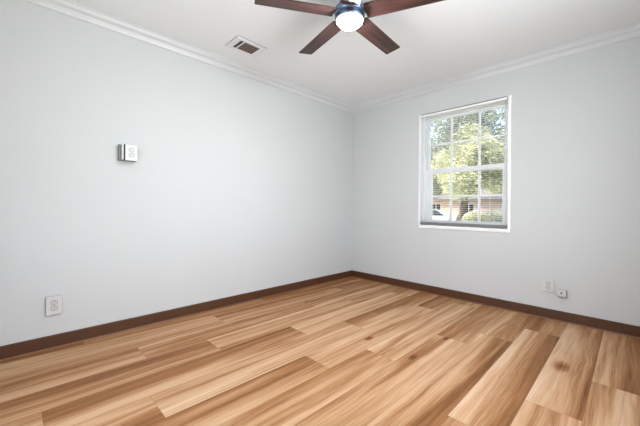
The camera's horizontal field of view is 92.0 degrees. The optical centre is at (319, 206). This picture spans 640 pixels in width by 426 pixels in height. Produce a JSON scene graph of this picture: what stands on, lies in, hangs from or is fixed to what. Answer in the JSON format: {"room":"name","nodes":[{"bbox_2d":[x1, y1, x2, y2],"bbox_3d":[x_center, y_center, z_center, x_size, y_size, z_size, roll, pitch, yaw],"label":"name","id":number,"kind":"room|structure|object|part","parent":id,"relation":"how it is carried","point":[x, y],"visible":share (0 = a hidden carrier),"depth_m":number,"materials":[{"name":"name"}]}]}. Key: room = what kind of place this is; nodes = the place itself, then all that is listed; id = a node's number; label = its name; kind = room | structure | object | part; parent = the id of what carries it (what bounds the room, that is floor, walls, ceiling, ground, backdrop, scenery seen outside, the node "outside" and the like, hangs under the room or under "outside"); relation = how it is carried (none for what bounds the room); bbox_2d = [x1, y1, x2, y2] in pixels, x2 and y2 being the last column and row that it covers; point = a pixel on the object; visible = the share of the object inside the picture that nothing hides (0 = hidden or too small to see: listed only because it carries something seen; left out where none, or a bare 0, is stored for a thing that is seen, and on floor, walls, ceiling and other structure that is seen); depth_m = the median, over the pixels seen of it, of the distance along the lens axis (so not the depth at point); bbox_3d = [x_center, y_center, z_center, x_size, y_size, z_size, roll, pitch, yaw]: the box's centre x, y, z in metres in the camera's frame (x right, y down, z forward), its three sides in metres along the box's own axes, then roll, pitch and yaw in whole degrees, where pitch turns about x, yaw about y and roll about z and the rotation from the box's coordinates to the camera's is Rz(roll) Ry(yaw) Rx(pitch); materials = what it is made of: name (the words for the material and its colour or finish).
{"room":"empty bedroom","nodes":[
{"label":"empty bedroom","id":0,"kind":"room"},
{"bbox_2d":[0,0,352,345],"bbox_3d":[-0.962,-0.224,3.118,4.170,2.614,0.160,0,0,-45],"label":"wall","id":1,"kind":"structure","parent":0,"point":[237,184],"depth_m":2.53,"materials":[{"name":"paint"}]},
{"bbox_2d":[46,295,61,315],"bbox_3d":[-1.838,0.679,2.134,0.084,0.126,0.018,0,0,-45],"label":"wall outlet","id":2,"kind":"object","parent":1,"relation":"attached to","point":[53,303],"visible":1,"depth_m":2.13,"materials":[{"name":"grey paint"}]},
{"bbox_2d":[116,144,138,161],"bbox_3d":[-1.500,-0.424,2.421,0.160,0.128,0.072,0,0,-45],"label":"outlet box","id":3,"kind":"object","parent":1,"relation":"attached to","point":[124,152],"visible":1,"depth_m":2.39,"materials":[{"name":"white plastic"}]},
{"bbox_3d":[-1.470,-0.422,2.408,0.082,0.125,0.008,0,0,-45],"label":"plate","id":4,"kind":"part","parent":3,"relation":"part of","materials":[{"name":"white plastic"}]},
{"bbox_2d":[0,270,351,360],"bbox_3d":[-0.908,0.938,3.054,3.850,0.090,0.020,0,0,-45],"label":"baseboard","id":5,"kind":"structure","parent":1,"relation":"attached to","point":[10,351],"depth_m":2.52,"materials":[{"name":"brown wood"}]},
{"bbox_2d":[23,0,353,112],"bbox_3d":[-0.877,-1.387,3.041,3.850,0.086,0.055,0,0,-45],"label":"trim","id":6,"kind":"structure","parent":1,"relation":"attached to","point":[66,7],"depth_m":2.66,"materials":[{"name":"paint"}]},
{"bbox_2d":[0,277,639,425],"bbox_3d":[0.117,1.007,1.902,4.010,0.030,3.100,0,0,-45],"label":"floor","id":7,"kind":"structure","parent":0,"point":[352,351],"depth_m":1.88,"materials":[{"name":"brown wood"}]},
{"bbox_2d":[70,0,639,105],"bbox_3d":[0.194,-1.472,1.958,3.850,0.100,3.100,0,0,-45],"label":"ceiling","id":8,"kind":"structure","parent":0,"point":[438,41],"depth_m":2.52,"materials":[{"name":"paint"}]},
{"bbox_2d":[225,36,266,57],"bbox_3d":[-0.657,-1.421,2.755,0.296,0.014,0.222,0,0,-45],"label":"ceiling vent","id":9,"kind":"object","parent":8,"relation":"in","point":[240,44],"visible":1,"depth_m":2.74,"materials":[{"name":"white metal"}]},
{"bbox_2d":[254,0,444,54],"bbox_3d":[0.201,-1.274,1.969,1.115,0.294,1.140,0,0,-45],"label":"ceiling fan","id":10,"kind":"object","parent":8,"relation":"hanging from","point":[349,15],"visible":1,"depth_m":1.90,"materials":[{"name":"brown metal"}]},
{"bbox_3d":[-0.145,-1.210,1.860,0.485,0.006,0.122,0,9,-14],"label":"blade","id":11,"kind":"part","parent":10,"relation":"part of","materials":[{"name":"brown wood"}]},
{"bbox_3d":[0.008,-1.209,2.232,0.122,0.006,0.485,-11,6,-31],"label":"blade","id":12,"kind":"part","parent":10,"relation":"part of","materials":[{"name":"brown wood"}]},
{"bbox_3d":[0.161,-1.208,1.599,0.122,0.006,0.485,10,1,4],"label":"blade","id":13,"kind":"part","parent":10,"relation":"part of","materials":[{"name":"brown wood"}]},
{"bbox_3d":[0.410,-1.206,2.201,0.122,0.006,0.485,-12,-8,40],"label":"blade","id":14,"kind":"part","parent":10,"relation":"part of","materials":[{"name":"brown wood"}]},
{"bbox_3d":[0.504,-1.205,1.809,0.485,0.006,0.122,0,-9,22],"label":"blade","id":15,"kind":"part","parent":10,"relation":"part of","materials":[{"name":"brown wood"}]},
{"bbox_2d":[352,37,639,325],"bbox_3d":[1.610,-0.203,3.368,0.160,2.614,3.100,0,0,-45],"label":"wall","id":16,"kind":"structure","parent":0,"point":[575,217],"depth_m":2.84,"materials":[{"name":"paint"}]},
{"bbox_2d":[418,95,510,232],"bbox_3d":[1.571,-0.419,3.397,0.167,1.342,0.964,0,0,-45],"label":"window","id":17,"kind":"structure","parent":16,"relation":"in","point":[506,184],"depth_m":3.41,"materials":[{"name":"white plastic"}]},
{"bbox_2d":[420,96,507,226],"bbox_3d":[1.518,-0.444,3.352,0.042,1.286,0.904,0,0,-45],"label":"mini blind","id":18,"kind":"object","parent":17,"relation":"attached to","point":[475,105],"visible":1,"depth_m":3.29,"materials":[{"name":"white plastic"}]},
{"bbox_3d":[1.522,-0.441,3.356,0.030,1.245,0.002,0,0,-45],"label":"ladder cord","id":19,"kind":"part","parent":18,"relation":"part of","materials":[{"name":"white fabric"}]},
{"bbox_3d":[1.517,0.189,3.356,0.026,0.021,0.904,0,0,-45],"label":"rail","id":20,"kind":"part","parent":18,"relation":"part of","materials":[{"name":"white plastic"}]},
{"bbox_3d":[1.733,-0.439,3.143,0.030,1.245,0.002,0,0,-45],"label":"ladder cord","id":21,"kind":"part","parent":18,"relation":"part of","materials":[{"name":"white fabric"}]},
{"bbox_3d":[1.541,0.233,3.365,0.087,0.038,0.954,0,0,-45],"label":"sill","id":22,"kind":"part","parent":17,"relation":"part of","materials":[{"name":"white paint"}]},
{"bbox_3d":[1.585,-0.131,3.420,0.030,0.630,0.852,0,0,-45],"label":"sash","id":23,"kind":"part","parent":17,"relation":"part of","materials":[{"name":"white plastic"}]},
{"bbox_3d":[1.613,-0.722,3.443,0.028,0.662,0.852,0,0,-45],"label":"sash","id":24,"kind":"part","parent":17,"relation":"part of","materials":[{"name":"white plastic"}]},
{"bbox_2d":[352,270,639,338],"bbox_3d":[1.536,0.958,3.304,0.020,0.090,3.100,0,0,-45],"label":"baseboard","id":25,"kind":"structure","parent":16,"relation":"attached to","point":[619,328],"depth_m":2.95,"materials":[{"name":"brown wood"}]},
{"bbox_2d":[353,23,639,112],"bbox_3d":[1.543,-1.367,3.292,0.055,0.086,3.100,0,0,-45],"label":"trim","id":26,"kind":"structure","parent":16,"relation":"attached to","point":[632,31],"depth_m":2.95,"materials":[{"name":"paint"}]},
{"bbox_2d":[543,279,553,291],"bbox_3d":[2.057,0.708,2.784,0.013,0.110,0.079,0,0,-45],"label":"wall outlet","id":27,"kind":"object","parent":16,"relation":"attached to","point":[548,285],"visible":1,"depth_m":2.78,"materials":[{"name":"grey paint"}]},
{"bbox_2d":[557,289,566,296],"bbox_3d":[2.120,0.757,2.708,0.031,0.059,0.065,0,0,-45],"label":"phone jack","id":28,"kind":"object","parent":16,"relation":"attached to","point":[563,293],"visible":1,"depth_m":2.70,"materials":[{"name":"white plastic"}]},
{"label":"outside","id":29,"kind":"structure","parent":0,"visible":0},
{"bbox_3d":[18.377,1.792,36.192,69.820,0.200,70.000,0,0,-45],"label":"lawn","id":30,"kind":"structure","parent":29,"visible":0},
{"bbox_2d":[431,144,447,199],"bbox_3d":[7.465,-1.603,22.627,5.067,6.611,4.787,0,0,-45],"label":"shade tree","id":31,"kind":"object","parent":30,"relation":"on","point":[436,185],"visible":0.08,"depth_m":21.59,"materials":[{"name":"green plant"}]},
{"bbox_2d":[433,209,456,220],"bbox_3d":[9.126,0.897,25.008,4.510,1.438,1.800,0,0,31],"label":"parked car","id":32,"kind":"object","parent":30,"relation":"on","point":[441,213],"visible":0.1,"depth_m":24.05,"materials":[{"name":"paint"}]},
{"bbox_3d":[9.112,0.461,24.172,1.100,0.410,0.020,0,0,31],"label":"glass","id":33,"kind":"part","parent":32,"relation":"part of","materials":[{"name":"glass"}]},
{"bbox_2d":[431,123,503,220],"bbox_3d":[6.384,-0.941,13.145,3.291,5.269,3.280,0,0,-31],"label":"shade tree","id":34,"kind":"object","parent":30,"relation":"on","point":[494,175],"visible":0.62,"depth_m":12.55,"materials":[{"name":"green plant"}]},
{"bbox_2d":[433,188,501,216],"bbox_3d":[20.397,-0.392,41.288,17.000,4.400,8.200,0,0,20],"label":"brick house","id":35,"kind":"structure","parent":30,"relation":"on","point":[494,200],"depth_m":38.68,"materials":[{"name":"brown brick"}]},
{"bbox_2d":[431,107,504,219],"bbox_3d":[14.127,-4.593,30.068,12.941,12.700,13.369,0,0,-45],"label":"shade tree","id":36,"kind":"object","parent":30,"relation":"on","point":[485,121],"visible":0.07,"depth_m":27.39,"materials":[{"name":"green plant"}]},
{"bbox_2d":[461,211,493,221],"bbox_3d":[10.074,1.026,19.995,1.510,1.564,2.302,0,0,-45],"label":"bush","id":37,"kind":"object","parent":30,"relation":"on","point":[483,218],"visible":0.21,"depth_m":19.59,"materials":[{"name":"green plant"}]},
{"bbox_2d":[481,129,503,194],"bbox_3d":[10.281,-1.296,16.117,3.939,6.043,3.884,0,0,-45],"label":"shade tree","id":38,"kind":"object","parent":30,"relation":"on","point":[497,144],"visible":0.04,"depth_m":16.23,"materials":[{"name":"green plant"}]},
{"bbox_2d":[485,207,501,221],"bbox_3d":[14.822,0.956,24.969,2.311,1.894,3.518,0,0,-45],"label":"bush","id":39,"kind":"object","parent":30,"relation":"on","point":[497,217],"visible":0.19,"depth_m":25.09,"materials":[{"name":"green plant"}]}
]}

